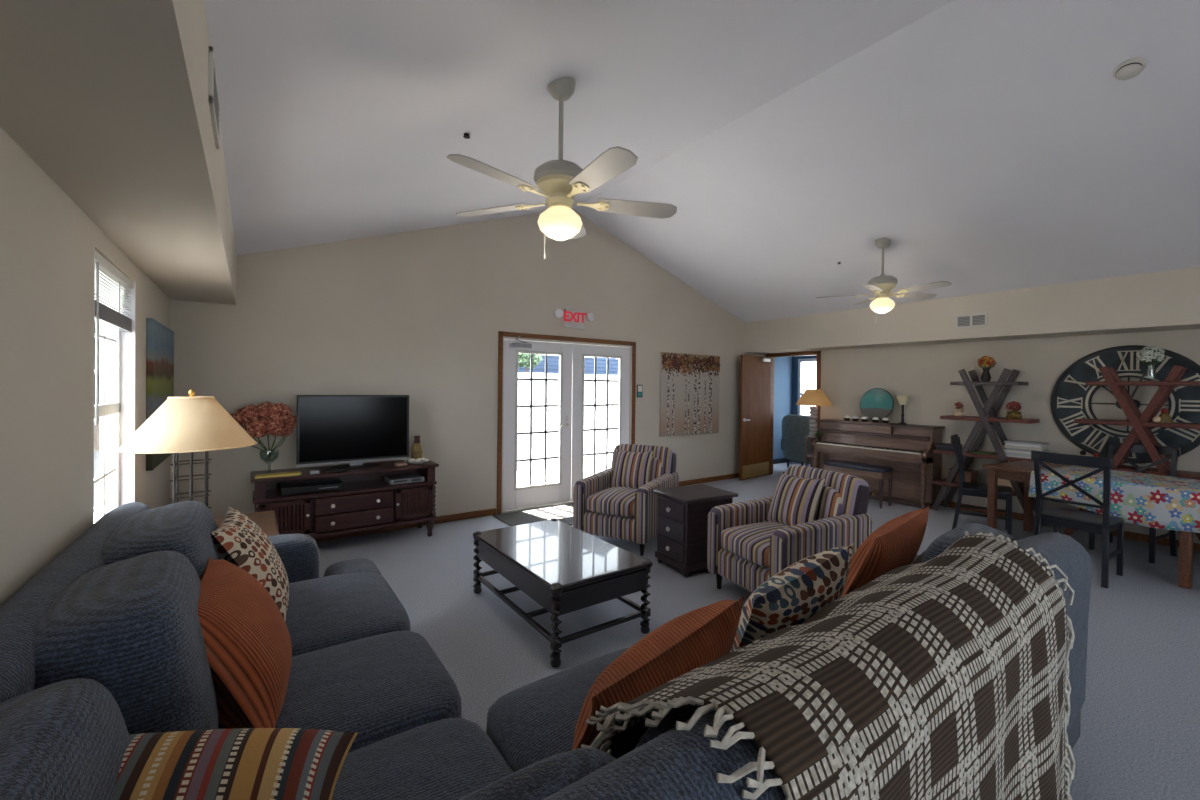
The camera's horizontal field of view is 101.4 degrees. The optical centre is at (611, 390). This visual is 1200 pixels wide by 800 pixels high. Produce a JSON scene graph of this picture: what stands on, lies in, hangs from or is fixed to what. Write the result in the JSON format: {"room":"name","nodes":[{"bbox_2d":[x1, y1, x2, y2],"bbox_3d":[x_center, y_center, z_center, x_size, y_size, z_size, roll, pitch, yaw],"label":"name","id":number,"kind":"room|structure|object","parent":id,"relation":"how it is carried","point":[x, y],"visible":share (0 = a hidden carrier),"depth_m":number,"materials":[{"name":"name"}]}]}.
{"room":"communal living room","nodes":[
{"label":"communal living room","id":0,"kind":"room"},
{"bbox_2d":[0,0,235,605],"bbox_3d":[-0.674,0.133,0.239,0.570,2.700,9.578,0,0,-36],"label":"wall","id":1,"kind":"structure","parent":0,"point":[107,142],"depth_m":1.50,"materials":[{"name":"paint"}]},
{"bbox_2d":[93,246,135,523],"bbox_3d":[-2.513,0.119,2.451,0.130,1.480,0.980,0,0,-36],"label":"window","id":2,"kind":"structure","parent":1,"relation":"in","point":[120,408],"depth_m":2.77,"materials":[{"name":"white glass"}]},
{"bbox_2d":[94,250,132,424],"bbox_3d":[-2.505,-0.235,2.452,0.052,0.768,0.896,0,0,-36],"label":"window blind","id":3,"kind":"object","parent":2,"relation":"attached to","point":[111,284],"visible":0.7,"depth_m":2.40,"materials":[{"name":"white plastic"}]},
{"bbox_2d":[146,318,173,470],"bbox_3d":[-3.251,0.021,3.551,0.033,0.975,1.030,0,0,-36],"label":"canvas","id":4,"kind":"object","parent":1,"relation":"attached to","point":[159,338],"visible":0.8,"depth_m":3.29,"materials":[{"name":"paint"}]},
{"bbox_2d":[208,46,219,148],"bbox_3d":[-1.395,-1.012,1.728,0.012,0.175,0.400,0,0,-36],"label":"air vent","id":5,"kind":"object","parent":1,"relation":"in","point":[213,93],"visible":1,"depth_m":1.66,"materials":[{"name":"grey plastic"}]},
{"bbox_2d":[169,209,763,516],"bbox_3d":[-0.517,-0.454,6.350,7.988,3.815,0.120,0,0,-36],"label":"wall","id":6,"kind":"structure","parent":0,"point":[418,314],"depth_m":5.30,"materials":[{"name":"paint"}]},
{"bbox_2d":[315,508,495,541],"bbox_3d":[-2.482,1.396,4.859,2.833,0.075,0.014,0,0,-36],"label":"baseboard","id":7,"kind":"structure","parent":6,"relation":"attached to","point":[481,513],"depth_m":5.31,"materials":[{"name":"brown wood"}]},
{"bbox_2d":[497,331,635,513],"bbox_3d":[-0.515,0.382,6.322,2.040,2.125,0.189,0,0,-36],"label":"door","id":8,"kind":"structure","parent":6,"relation":"in","point":[572,351],"depth_m":6.21,"materials":[{"name":"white wood"}]},
{"bbox_2d":[554,309,593,328],"bbox_3d":[-0.473,-0.908,6.257,0.587,0.235,0.099,0,0,-36],"label":"exit sign","id":9,"kind":"object","parent":6,"relation":"attached to","point":[574,319],"visible":1,"depth_m":6.23,"materials":[{"name":"grey"}]},
{"bbox_2d":[554,309,562,317],"bbox_3d":[-0.660,-0.956,6.126,0.110,0.110,0.080,0,0,-19],"label":"lamp","id":10,"kind":"object","parent":9,"relation":"attached to","point":[558,313],"depth_m":6.09,"materials":[{"name":"white plastic"}]},
{"bbox_2d":[586,313,593,320],"bbox_3d":[-0.290,-0.954,6.396,0.080,0.110,0.110,1,0,37],"label":"lamp","id":11,"kind":"object","parent":9,"relation":"attached to","point":[590,316],"depth_m":6.36,"materials":[{"name":"white plastic"}]},
{"bbox_2d":[637,385,642,396],"bbox_3d":[0.401,0.010,6.944,0.100,0.180,0.014,0,0,-36],"label":"wall plaque","id":12,"kind":"object","parent":6,"relation":"attached to","point":[639,387],"visible":1,"depth_m":6.94,"materials":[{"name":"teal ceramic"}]},
{"bbox_2d":[659,352,719,436],"bbox_3d":[1.226,0.059,7.530,1.264,1.242,0.039,0,0,-36],"label":"canvas","id":13,"kind":"object","parent":6,"relation":"attached to","point":[689,383],"visible":1,"depth_m":7.48,"materials":[{"name":"multicoloured fabric"}]},
{"bbox_2d":[679,473,738,486],"bbox_3d":[1.486,1.418,7.757,2.875,0.075,0.014,0,0,-36],"label":"baseboard","id":14,"kind":"structure","parent":6,"relation":"attached to","point":[736,475],"depth_m":7.79,"materials":[{"name":"brown wood"}]},
{"bbox_2d":[204,0,1199,322],"bbox_3d":[2.327,-1.726,2.405,7.015,1.319,9.778,0,0,-36],"label":"ceiling","id":15,"kind":"structure","parent":0,"point":[995,145],"depth_m":3.35,"materials":[{"name":"paint"}]},
{"bbox_2d":[463,132,470,138],"bbox_3d":[-0.859,-1.515,2.917,0.052,0.023,0.052,0,0,-36],"label":"sprinkler head","id":16,"kind":"object","parent":15,"relation":"attached to","point":[466,134],"visible":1,"depth_m":2.91},
{"bbox_2d":[447,77,676,258],"bbox_3d":[-0.254,-1.163,2.556,1.246,0.948,1.220,0,0,-36],"label":"ceiling fan","id":17,"kind":"object","parent":15,"relation":"hanging from","point":[560,180],"visible":1,"depth_m":2.52,"materials":[{"name":"white metal"}]},
{"bbox_2d":[815,237,951,322],"bbox_3d":[2.868,-1.146,5.141,1.243,0.887,1.228,0,0,-36],"label":"ceiling fan","id":18,"kind":"object","parent":15,"relation":"hanging from","point":[881,285],"visible":1,"depth_m":5.11,"materials":[{"name":"white metal"}]},
{"bbox_2d":[1113,58,1145,79],"bbox_3d":[3.106,-1.919,2.947,0.133,0.079,0.136,0,0,-36],"label":"smoke detector","id":19,"kind":"object","parent":15,"relation":"attached to","point":[1130,68],"visible":1,"depth_m":2.92,"materials":[{"name":"grey plastic"}]},
{"bbox_2d":[316,462,1199,799],"bbox_3d":[3.039,1.562,3.264,10.468,0.120,10.450,0,0,-36],"label":"floor","id":20,"kind":"structure","parent":0,"point":[1139,739],"depth_m":3.07,"materials":[{"name":"carpet"}]},
{"bbox_2d":[214,510,278,535],"bbox_3d":[-2.375,1.139,2.963,0.590,0.615,0.680,0,0,-36],"label":"end table","id":21,"kind":"object","parent":20,"relation":"on","point":[266,520],"visible":0.12,"depth_m":3.14,"materials":[{"name":"brown wood"}]},
{"bbox_2d":[116,389,256,507],"bbox_3d":[-2.441,0.411,2.855,0.619,0.841,0.619,0,0,-36],"label":"table lamp","id":22,"kind":"object","parent":21,"relation":"on","point":[181,424],"visible":0.91,"depth_m":2.72,"materials":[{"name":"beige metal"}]},
{"bbox_2d":[250,458,438,538],"bbox_3d":[-2.421,1.077,4.560,1.500,0.717,0.506,0,0,-36],"label":"tv stand","id":23,"kind":"object","parent":20,"relation":"on","point":[366,501],"visible":0.8,"depth_m":4.41,"materials":[{"name":"brown wood"}]},
{"bbox_2d":[229,402,296,459],"bbox_3d":[-2.978,0.406,4.172,0.508,0.620,0.328,0,0,-18],"label":"flower vase","id":24,"kind":"object","parent":23,"relation":"on","point":[277,419],"visible":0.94,"depth_m":4.12,"materials":[{"name":"plant"}]},
{"bbox_2d":[255,471,300,478],"bbox_3d":[-2.795,0.709,4.126,0.320,0.018,0.115,0,0,-36],"label":"magazine","id":25,"kind":"object","parent":23,"relation":"on","point":[281,474],"visible":1,"depth_m":4.09,"materials":[{"name":"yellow paper"}]},
{"bbox_2d":[280,478,342,495],"bbox_3d":[-2.663,0.857,4.369,0.460,0.065,0.263,0,0,-36],"label":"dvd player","id":26,"kind":"object","parent":23,"relation":"on","point":[327,484],"visible":1,"depth_m":4.30,"materials":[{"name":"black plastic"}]},
{"bbox_2d":[326,469,346,472],"bbox_3d":[-2.425,0.711,4.332,0.160,0.018,0.040,0,0,-36],"label":"remote control","id":27,"kind":"object","parent":23,"relation":"on","point":[339,470],"visible":1,"depth_m":4.32,"materials":[{"name":"black plastic"}]},
{"bbox_2d":[253,479,436,503],"bbox_3d":[-2.426,0.906,4.569,1.470,0.030,0.480,0,0,-36],"label":"shelf","id":28,"kind":"object","parent":23,"relation":"attached to","point":[351,487],"depth_m":4.40,"materials":[{"name":"brown wood"}]},
{"bbox_2d":[296,395,408,468],"bbox_3d":[-2.396,0.381,4.608,0.940,0.675,0.220,0,0,-36],"label":"television","id":29,"kind":"object","parent":23,"relation":"on","point":[354,430],"visible":1,"depth_m":4.56,"materials":[{"name":"black plastic"}]},
{"bbox_2d":[395,462,406,466],"bbox_3d":[-2.014,0.707,4.701,0.100,0.030,0.090,0,0,-36],"label":"packet","id":30,"kind":"object","parent":23,"relation":"on","point":[397,464],"visible":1,"depth_m":4.67,"materials":[{"name":"brown"}]},
{"bbox_2d":[385,473,423,484],"bbox_3d":[-2.026,0.868,4.810,0.310,0.050,0.263,0,0,-36],"label":"dvd player","id":31,"kind":"object","parent":23,"relation":"on","point":[415,477],"visible":1,"depth_m":4.75},
{"bbox_2d":[411,435,422,459],"bbox_3d":[-1.964,0.590,4.964,0.110,0.262,0.108,0,0,-36],"label":"ceramic bottle","id":32,"kind":"object","parent":23,"relation":"on","point":[416,452],"visible":0.87,"depth_m":4.93,"materials":[{"name":"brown ceramic"}]},
{"bbox_2d":[404,458,429,463],"bbox_3d":[-1.917,0.696,4.839,0.240,0.052,0.240,0,0,-36],"label":"shell bowl","id":33,"kind":"object","parent":23,"relation":"on","point":[419,460],"visible":1,"depth_m":4.80,"materials":[{"name":"white ceramic"}]},
{"bbox_2d":[492,503,572,525],"bbox_3d":[-0.406,1.441,5.817,1.780,0.013,0.800,0,0,-36],"label":"door mat","id":34,"kind":"object","parent":20,"relation":"on","point":[563,513],"visible":0.29,"depth_m":5.61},
{"bbox_2d":[0,501,1092,799],"bbox_3d":[-0.213,0.986,2.151,3.287,0.977,2.842,0,0,-36],"label":"sectional sofa","id":35,"kind":"object","parent":20,"relation":"on","point":[104,645],"visible":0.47,"depth_m":1.29,"materials":[{"name":"blue fabric"}]},
{"bbox_2d":[0,678,128,799],"bbox_3d":[-0.949,0.821,0.767,0.303,0.527,0.682,0,0,-36],"label":"cushion","id":36,"kind":"object","parent":35,"relation":"on","point":[67,739],"depth_m":0.85,"materials":[{"name":"fabric"}]},
{"bbox_2d":[32,550,218,734],"bbox_3d":[-1.329,0.768,1.369,0.382,0.535,0.682,0,0,-36],"label":"cushion","id":37,"kind":"object","parent":35,"relation":"on","point":[130,626],"depth_m":1.18,"materials":[{"name":"fabric"}]},
{"bbox_2d":[102,501,218,576],"bbox_3d":[-1.753,0.750,1.950,0.376,0.535,0.820,0,0,-36],"label":"cushion","id":38,"kind":"object","parent":35,"relation":"on","point":[185,527],"depth_m":1.79,"materials":[{"name":"fabric"}]},
{"bbox_2d":[112,728,357,799],"bbox_3d":[-0.841,0.848,0.958,0.608,0.256,0.346,1,0,-13],"label":"throw pillow","id":39,"kind":"object","parent":35,"relation":"on","point":[241,763],"visible":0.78,"depth_m":0.98,"materials":[{"name":"fabric"}]},
{"bbox_2d":[198,556,291,728],"bbox_3d":[-1.189,0.788,1.552,0.307,0.380,0.629,0,0,-30],"label":"throw pillow","id":40,"kind":"object","parent":35,"relation":"on","point":[247,640],"visible":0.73,"depth_m":1.43,"materials":[{"name":"fabric"}]},
{"bbox_2d":[211,507,288,619],"bbox_3d":[-1.585,0.760,2.173,0.273,0.400,0.584,0,0,-32],"label":"throw pillow","id":41,"kind":"object","parent":35,"relation":"on","point":[238,540],"visible":0.73,"depth_m":2.05,"materials":[{"name":"fabric"}]},
{"bbox_2d":[218,630,461,752],"bbox_3d":[-0.946,1.093,1.647,0.745,0.266,0.640,0,0,-36],"label":"seat cushion","id":42,"kind":"object","parent":35,"relation":"on","point":[377,687],"depth_m":1.61,"materials":[{"name":"fabric"}]},
{"bbox_2d":[285,558,409,656],"bbox_3d":[-1.444,1.084,2.333,0.750,0.266,1.045,0,0,-36],"label":"seat cushion","id":43,"kind":"object","parent":35,"relation":"on","point":[352,601],"depth_m":2.20,"materials":[{"name":"fabric"}]},
{"bbox_2d":[331,717,513,799],"bbox_3d":[-0.528,1.102,1.036,0.780,0.266,0.830,0,0,-36],"label":"seat cushion","id":44,"kind":"object","parent":35,"relation":"on","point":[428,758],"depth_m":1.30,"materials":[{"name":"fabric"}]},
{"bbox_2d":[458,748,615,799],"bbox_3d":[-0.229,0.899,0.781,0.660,0.459,0.289,0,0,-36],"label":"cushion","id":45,"kind":"object","parent":35,"relation":"on","point":[539,780],"depth_m":0.86,"materials":[{"name":"fabric"}]},
{"bbox_2d":[486,648,628,771],"bbox_3d":[0.074,1.105,1.475,0.700,0.266,0.830,0,0,-36],"label":"seat cushion","id":46,"kind":"object","parent":35,"relation":"on","point":[536,721],"depth_m":1.51,"materials":[{"name":"fabric"}]},
{"bbox_2d":[572,595,744,752],"bbox_3d":[0.135,0.808,1.402,0.600,0.390,0.260,0,0,-36],"label":"throw pillow","id":47,"kind":"object","parent":35,"relation":"on","point":[691,640],"visible":0.5,"depth_m":1.30,"materials":[{"name":"fabric"}]},
{"bbox_2d":[635,705,701,748],"bbox_3d":[0.320,0.927,1.182,0.680,0.459,0.289,0,0,-36],"label":"cushion","id":48,"kind":"object","parent":35,"relation":"on","point":[683,713],"depth_m":1.05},
{"bbox_2d":[730,543,852,651],"bbox_3d":[0.633,0.784,1.755,0.660,0.425,0.254,0,0,-36],"label":"throw pillow","id":49,"kind":"object","parent":35,"relation":"on","point":[793,595],"visible":0.52,"depth_m":1.61,"materials":[{"name":"fabric"}]},
{"bbox_2d":[581,531,1075,799],"bbox_3d":[0.798,0.985,1.392,1.825,0.938,0.594,0,0,-36],"label":"throw blanket","id":50,"kind":"object","parent":35,"relation":"on","point":[945,676],"visible":0.98,"depth_m":1.08,"materials":[{"name":"fabric"}]},
{"bbox_2d":[840,506,928,597],"bbox_3d":[1.181,0.747,2.157,0.580,0.445,0.253,0,0,-36],"label":"throw pillow","id":51,"kind":"object","parent":35,"relation":"on","point":[896,543],"visible":0.59,"depth_m":2.01,"materials":[{"name":"fabric"}]},
{"bbox_2d":[921,523,1017,562],"bbox_3d":[1.436,0.793,1.995,0.602,0.459,0.297,0,0,-36],"label":"cushion","id":52,"kind":"object","parent":35,"relation":"on","point":[942,542],"depth_m":1.93,"materials":[{"name":"fabric"}]},
{"bbox_2d":[473,518,652,667],"bbox_3d":[-0.375,1.242,3.255,0.693,0.447,1.196,0,0,-36],"label":"coffee table","id":53,"kind":"object","parent":20,"relation":"on","point":[564,568],"visible":1,"depth_m":2.96,"materials":[{"name":"brown wood"}]},
{"bbox_2d":[573,444,678,555],"bbox_3d":[0.172,1.015,4.830,0.750,0.893,0.902,1,0,28],"label":"armchair","id":54,"kind":"object","parent":20,"relation":"on","point":[622,513],"visible":0.78,"depth_m":4.53,"materials":[{"name":"multicoloured fabric"}]},
{"bbox_2d":[587,487,636,516],"bbox_3d":[0.113,1.047,4.719,0.524,0.192,0.650,1,0,28],"label":"seat cushion","id":55,"kind":"object","parent":54,"relation":"on","point":[601,501],"depth_m":4.48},
{"bbox_2d":[608,449,652,488],"bbox_3d":[0.205,0.796,4.918,0.444,0.390,0.225,1,0,34],"label":"throw pillow","id":56,"kind":"object","parent":54,"relation":"on","point":[631,469],"visible":0.96,"depth_m":4.86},
{"bbox_2d":[653,484,737,577],"bbox_3d":[0.695,1.161,4.135,0.566,0.620,0.460,0,0,-30],"label":"chest","id":57,"kind":"object","parent":20,"relation":"on","point":[682,512],"visible":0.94,"depth_m":3.94,"materials":[{"name":"brown wood"}]},
{"bbox_2d":[707,465,871,592],"bbox_3d":[1.272,1.035,3.539,0.902,0.893,0.750,0,0,-26],"label":"armchair","id":58,"kind":"object","parent":20,"relation":"on","point":[744,549],"visible":0.67,"depth_m":3.38,"materials":[{"name":"multicoloured fabric"}]},
{"bbox_2d":[721,522,787,567],"bbox_3d":[1.158,1.066,3.484,0.650,0.192,0.524,0,0,-26],"label":"seat cushion","id":59,"kind":"object","parent":58,"relation":"on","point":[748,543],"depth_m":3.37,"materials":[{"name":"fabric"}]},
{"bbox_2d":[765,472,824,525],"bbox_3d":[1.346,0.817,3.606,0.218,0.390,0.440,0,0,-26],"label":"throw pillow","id":60,"kind":"object","parent":58,"relation":"on","point":[795,500],"visible":0.88,"depth_m":3.53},
{"bbox_2d":[781,415,810,467],"bbox_3d":[3.479,0.951,8.747,0.654,1.039,0.720,0,0,-36],"label":"chair","id":61,"kind":"object","parent":20,"relation":"on","point":[795,428],"visible":0.59,"depth_m":8.60,"materials":[{"name":"grey fabric"}]},
{"bbox_2d":[805,437,819,468],"bbox_3d":[3.081,1.094,7.523,0.180,0.760,0.160,0,0,-36],"label":"plant stand","id":62,"kind":"object","parent":20,"relation":"on","point":[807,456],"visible":0.38,"depth_m":7.52,"materials":[{"name":"brown wood"}]},
{"bbox_2d":[796,389,832,437],"bbox_3d":[3.094,0.344,7.510,0.530,0.740,0.530,0,0,-36],"label":"table lamp","id":63,"kind":"object","parent":62,"relation":"on","point":[813,398],"visible":0.98,"depth_m":7.41,"materials":[{"name":"grey"}]},
{"bbox_2d":[824,460,892,508],"bbox_3d":[3.276,1.231,6.559,0.320,0.503,0.820,0,0,-36],"label":"piano bench","id":64,"kind":"object","parent":20,"relation":"on","point":[879,472],"visible":0.84,"depth_m":6.34,"materials":[{"name":"brown wood"}]},
{"bbox_2d":[812,419,944,508],"bbox_3d":[3.625,0.962,6.829,0.500,1.045,1.590,0,0,-36],"label":"upright piano","id":65,"kind":"object","parent":20,"relation":"on","point":[908,449],"visible":0.83,"depth_m":6.52,"materials":[{"name":"brown wood"}]},
{"bbox_2d":[860,388,893,422],"bbox_3d":[3.729,0.213,6.888,0.162,0.495,0.464,0,0,-36],"label":"ceramic plate","id":66,"kind":"object","parent":65,"relation":"on","point":[876,402],"visible":0.83,"depth_m":6.88,"materials":[{"name":"ceramic"}]},
{"bbox_2d":[896,396,909,424],"bbox_3d":[3.917,0.266,6.605,0.164,0.385,0.162,0,0,-36],"label":"candle lamp","id":67,"kind":"object","parent":65,"relation":"on","point":[902,400],"visible":1,"depth_m":6.57,"materials":[{"name":"black metal"}]},
{"bbox_2d":[898,405,906,424],"bbox_3d":[3.916,0.324,6.605,0.110,0.270,0.108,0,0,-36],"label":"candlestick","id":68,"kind":"object","parent":67,"relation":"attached to","point":[902,422],"depth_m":6.59,"materials":[{"name":"black metal"}]},
{"bbox_2d":[950,434,1012,535],"bbox_3d":[3.950,1.002,5.260,0.539,0.997,0.490,1,0,37],"label":"dining chair","id":69,"kind":"object","parent":20,"relation":"on","point":[965,488],"visible":0.95,"depth_m":5.18,"materials":[{"name":"black paint"}]},
{"bbox_2d":[931,368,1047,528],"bbox_3d":[4.443,0.630,5.805,0.372,1.761,1.055,0,0,-36],"label":"shelf","id":70,"kind":"object","parent":20,"relation":"on","point":[982,419],"visible":0.77,"depth_m":5.78,"materials":[{"name":"brown wood"}]},
{"bbox_2d":[936,447,962,451],"bbox_3d":[4.189,0.723,6.085,0.250,0.035,0.210,0,0,-36],"label":"album","id":71,"kind":"object","parent":70,"relation":"on","point":[937,448],"visible":0.4,"depth_m":6.01,"materials":[{"name":"black"}]},
{"bbox_2d":[935,443,961,448],"bbox_3d":[4.183,0.686,6.093,0.250,0.035,0.210,0,0,-36],"label":"album","id":72,"kind":"object","parent":71,"relation":"on","point":[943,445],"visible":0.83,"depth_m":6.06,"materials":[{"name":"grey"}]},
{"bbox_2d":[953,402,963,415],"bbox_3d":[4.238,0.228,5.996,0.116,0.176,0.114,0,0,-36],"label":"potted plant","id":73,"kind":"object","parent":70,"relation":"on","point":[957,412],"visible":0.98,"depth_m":5.97,"materials":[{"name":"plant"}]},
{"bbox_2d":[947,468,977,482],"bbox_3d":[4.285,1.047,5.993,0.214,0.160,0.254,0,0,-36],"label":"storage box","id":74,"kind":"object","parent":70,"relation":"on","point":[970,475],"visible":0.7,"depth_m":5.90,"materials":[{"name":"brown wood"}]},
{"bbox_2d":[968,450,996,454],"bbox_3d":[4.398,0.737,5.824,0.180,0.015,0.240,0,0,-36],"label":"tray","id":75,"kind":"object","parent":70,"relation":"on","point":[972,451],"visible":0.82,"depth_m":5.77,"materials":[{"name":"green"}]},
{"bbox_2d":[977,356,995,381],"bbox_3d":[4.431,-0.257,5.803,0.184,0.312,0.178,0,0,-36],"label":"flower vase","id":76,"kind":"object","parent":70,"relation":"on","point":[986,361],"visible":1,"depth_m":5.78,"materials":[{"name":"black metal"}]},
{"bbox_2d":[998,479,1021,490],"bbox_3d":[4.545,1.052,5.638,0.214,0.160,0.274,0,0,-36],"label":"storage box","id":77,"kind":"object","parent":70,"relation":"on","point":[1003,482],"visible":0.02,"depth_m":5.56,"materials":[{"name":"beige"}]},
{"bbox_2d":[1005,401,1021,418],"bbox_3d":[4.556,0.222,5.562,0.151,0.201,0.151,0,0,-36],"label":"potted plant","id":78,"kind":"object","parent":70,"relation":"on","point":[1015,414],"visible":0.99,"depth_m":5.53,"materials":[{"name":"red plant"}]},
{"bbox_2d":[1005,455,1030,458],"bbox_3d":[4.628,0.739,5.484,0.230,0.020,0.340,0,0,-36],"label":"book","id":79,"kind":"object","parent":70,"relation":"on","point":[1005,455],"visible":0.27,"depth_m":5.45,"materials":[{"name":"grey paper"}]},
{"bbox_2d":[1005,452,1030,456],"bbox_3d":[4.629,0.713,5.483,0.230,0.030,0.318,0,0,-36],"label":"book","id":80,"kind":"object","parent":79,"relation":"on","point":[1006,453],"visible":0.38,"depth_m":5.45,"materials":[{"name":"grey paper"}]},
{"bbox_2d":[1004,450,1030,453],"bbox_3d":[4.623,0.684,5.491,0.230,0.025,0.320,0,0,-36],"label":"book","id":81,"kind":"object","parent":80,"relation":"on","point":[1012,451],"visible":0.37,"depth_m":5.45,"materials":[{"name":"white paper"}]},
{"bbox_2d":[1005,448,1048,451],"bbox_3d":[4.632,0.661,5.478,0.230,0.020,0.328,0,0,-36],"label":"book","id":82,"kind":"object","parent":81,"relation":"on","point":[1005,448],"visible":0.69,"depth_m":5.42,"materials":[{"name":"grey paper"}]},
{"bbox_2d":[1004,445,1047,450],"bbox_3d":[4.626,0.635,5.487,0.230,0.030,0.330,0,0,-36],"label":"book","id":83,"kind":"object","parent":82,"relation":"on","point":[1005,446],"visible":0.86,"depth_m":5.39,"materials":[{"name":"beige paper"}]},
{"bbox_2d":[1005,443,1046,447],"bbox_3d":[4.627,0.607,5.486,0.230,0.025,0.308,0,0,-36],"label":"book","id":84,"kind":"object","parent":83,"relation":"on","point":[1011,444],"visible":0.73,"depth_m":5.40,"materials":[{"name":"white paper"}]},
{"bbox_2d":[1004,440,1048,445],"bbox_3d":[4.630,0.584,5.483,0.230,0.020,0.340,0,0,-36],"label":"book","id":85,"kind":"object","parent":84,"relation":"on","point":[1007,441],"visible":1,"depth_m":5.42,"materials":[{"name":"grey paper"}]},
{"bbox_2d":[1031,451,1123,587],"bbox_3d":[3.844,1.008,4.046,0.539,0.997,0.490,0,0,-32],"label":"dining chair","id":86,"kind":"object","parent":20,"relation":"on","point":[1103,524],"visible":0.95,"depth_m":3.94,"materials":[{"name":"black paint"}]},
{"bbox_2d":[982,460,1192,588],"bbox_3d":[4.429,1.136,4.505,0.840,0.745,1.435,0,0,-27],"label":"dining table","id":87,"kind":"object","parent":20,"relation":"on","point":[1020,471],"visible":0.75,"depth_m":4.86,"materials":[{"name":"brown wood"}]},
{"bbox_2d":[1052,365,1199,540],"bbox_3d":[5.174,0.644,4.804,0.372,1.762,1.240,0,0,-36],"label":"shelf","id":88,"kind":"object","parent":20,"relation":"on","point":[1140,423],"visible":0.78,"depth_m":4.73,"materials":[{"name":"brown wood"}]},
{"bbox_2d":[1136,346,1164,368],"bbox_3d":[5.195,-0.259,4.738,0.205,0.346,0.196,0,0,-36],"label":"flowers","id":89,"kind":"object","parent":88,"relation":"on","point":[1148,360],"visible":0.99,"depth_m":4.70,"materials":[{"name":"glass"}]},
{"bbox_2d":[1152,408,1171,422],"bbox_3d":[5.193,0.237,4.630,0.109,0.137,0.123,0,0,-36],"label":"figurine","id":90,"kind":"object","parent":88,"relation":"on","point":[1164,417],"visible":1,"depth_m":4.61,"materials":[{"name":"green ceramic"}]},
{"bbox_2d":[1089,442,1180,563],"bbox_3d":[4.866,1.016,4.590,0.539,0.997,0.490,0,0,-27],"label":"dining chair","id":91,"kind":"object","parent":20,"relation":"on","point":[1173,453],"visible":0.33,"depth_m":4.53,"materials":[{"name":"black paint"}]},
{"bbox_3d":[5.093,1.151,3.208,0.840,0.745,1.440,0,0,-27],"label":"dining table","id":92,"kind":"object","parent":20,"relation":"on","visible":0},
{"bbox_2d":[1028,465,1199,532],"bbox_3d":[4.818,0.926,3.749,0.968,0.319,2.301,0,0,-27],"label":"tablecloth","id":93,"kind":"object","parent":92,"relation":"on","point":[1148,500],"visible":0.82,"depth_m":4.00,"materials":[{"name":"fabric"}]},
{"bbox_2d":[773,355,816,462],"bbox_3d":[4.203,0.232,8.120,1.730,2.500,3.950,0,0,-36],"label":"wall","id":94,"kind":"structure","parent":0,"point":[785,368],"depth_m":9.89,"materials":[{"name":"paint"}]},
{"bbox_2d":[773,458,791,463],"bbox_3d":[3.061,1.415,9.616,1.600,0.090,0.014,0,0,-36],"label":"baseboard","id":95,"kind":"structure","parent":94,"relation":"attached to","point":[782,460],"depth_m":9.85,"materials":[{"name":"black"}]},
{"bbox_2d":[797,358,816,414],"bbox_3d":[4.287,0.095,9.337,0.080,1.440,1.620,0,0,-36],"label":"window","id":96,"kind":"structure","parent":94,"relation":"in","point":[800,361],"depth_m":9.93,"materials":[{"name":"white glass"}]},
{"bbox_2d":[744,267,1199,542],"bbox_3d":[5.319,0.172,4.617,0.643,2.710,9.578,0,0,-36],"label":"wall","id":97,"kind":"structure","parent":0,"point":[915,350],"depth_m":5.75,"materials":[{"name":"paint"}]},
{"bbox_2d":[739,351,820,479],"bbox_3d":[2.687,0.407,7.925,0.987,2.120,1.020,0,0,-36],"label":"door","id":98,"kind":"structure","parent":97,"relation":"in","point":[757,372],"depth_m":8.16,"materials":[{"name":"brown wood"}]},
{"bbox_2d":[956,313,986,327],"bbox_3d":[4.151,-0.803,5.667,0.012,0.150,0.305,0,0,-36],"label":"air vent","id":99,"kind":"object","parent":97,"relation":"in","point":[970,320],"visible":1,"depth_m":5.66,"materials":[{"name":"grey plastic"}]},
{"bbox_2d":[941,500,1199,551],"bbox_3d":[5.780,1.486,4.305,0.014,0.075,8.500,0,0,-36],"label":"baseboard","id":100,"kind":"structure","parent":97,"relation":"attached to","point":[1128,535],"depth_m":5.01,"materials":[{"name":"brown wood"}]},
{"bbox_2d":[1050,345,1199,463],"bbox_3d":[5.263,0.141,5.004,0.036,1.200,1.200,0,0,-36],"label":"wall clock","id":101,"kind":"object","parent":97,"relation":"attached to","point":[1071,398],"visible":0.74,"depth_m":5.06,"materials":[{"name":"grey"}]},
{"label":"outside","id":102,"kind":"structure","parent":0,"visible":0},
{"bbox_2d":[517,463,610,486],"bbox_3d":[-1.254,1.469,7.469,4.400,0.040,2.492,0,0,-36],"label":"ground landing","id":103,"kind":"structure","parent":102,"point":[551,473],"depth_m":8.42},
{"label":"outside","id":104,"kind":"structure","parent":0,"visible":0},
{"bbox_2d":[94,370,815,522],"bbox_3d":[-14.406,0.157,23.958,55.000,2.550,64.320,0,0,-36],"label":"ground","id":105,"kind":"structure","parent":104,"point":[538,397],"depth_m":14.39,"materials":[{"name":"white"}]},
{"bbox_2d":[94,293,99,449],"bbox_3d":[-8.676,-1.269,8.575,5.240,5.368,5.256,0,0,-36],"label":"tree","id":106,"kind":"object","parent":105,"relation":"on","point":[96,431],"visible":0.02,"depth_m":8.32,"materials":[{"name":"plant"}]},
{"bbox_2d":[518,353,543,372],"bbox_3d":[-4.078,-1.597,23.732,1.607,1.584,1.635,0,0,-36],"label":"tree","id":107,"kind":"object","parent":105,"relation":"on","point":[523,361],"visible":0.48,"depth_m":23.44,"materials":[{"name":"green plant"}]},
{"bbox_2d":[518,354,618,374],"bbox_3d":[-2.465,-4.444,31.636,11.900,7.400,7.100,0,0,-36],"label":"house","id":108,"kind":"structure","parent":105,"relation":"on","point":[553,361],"depth_m":28.68,"materials":[{"name":"blue"}]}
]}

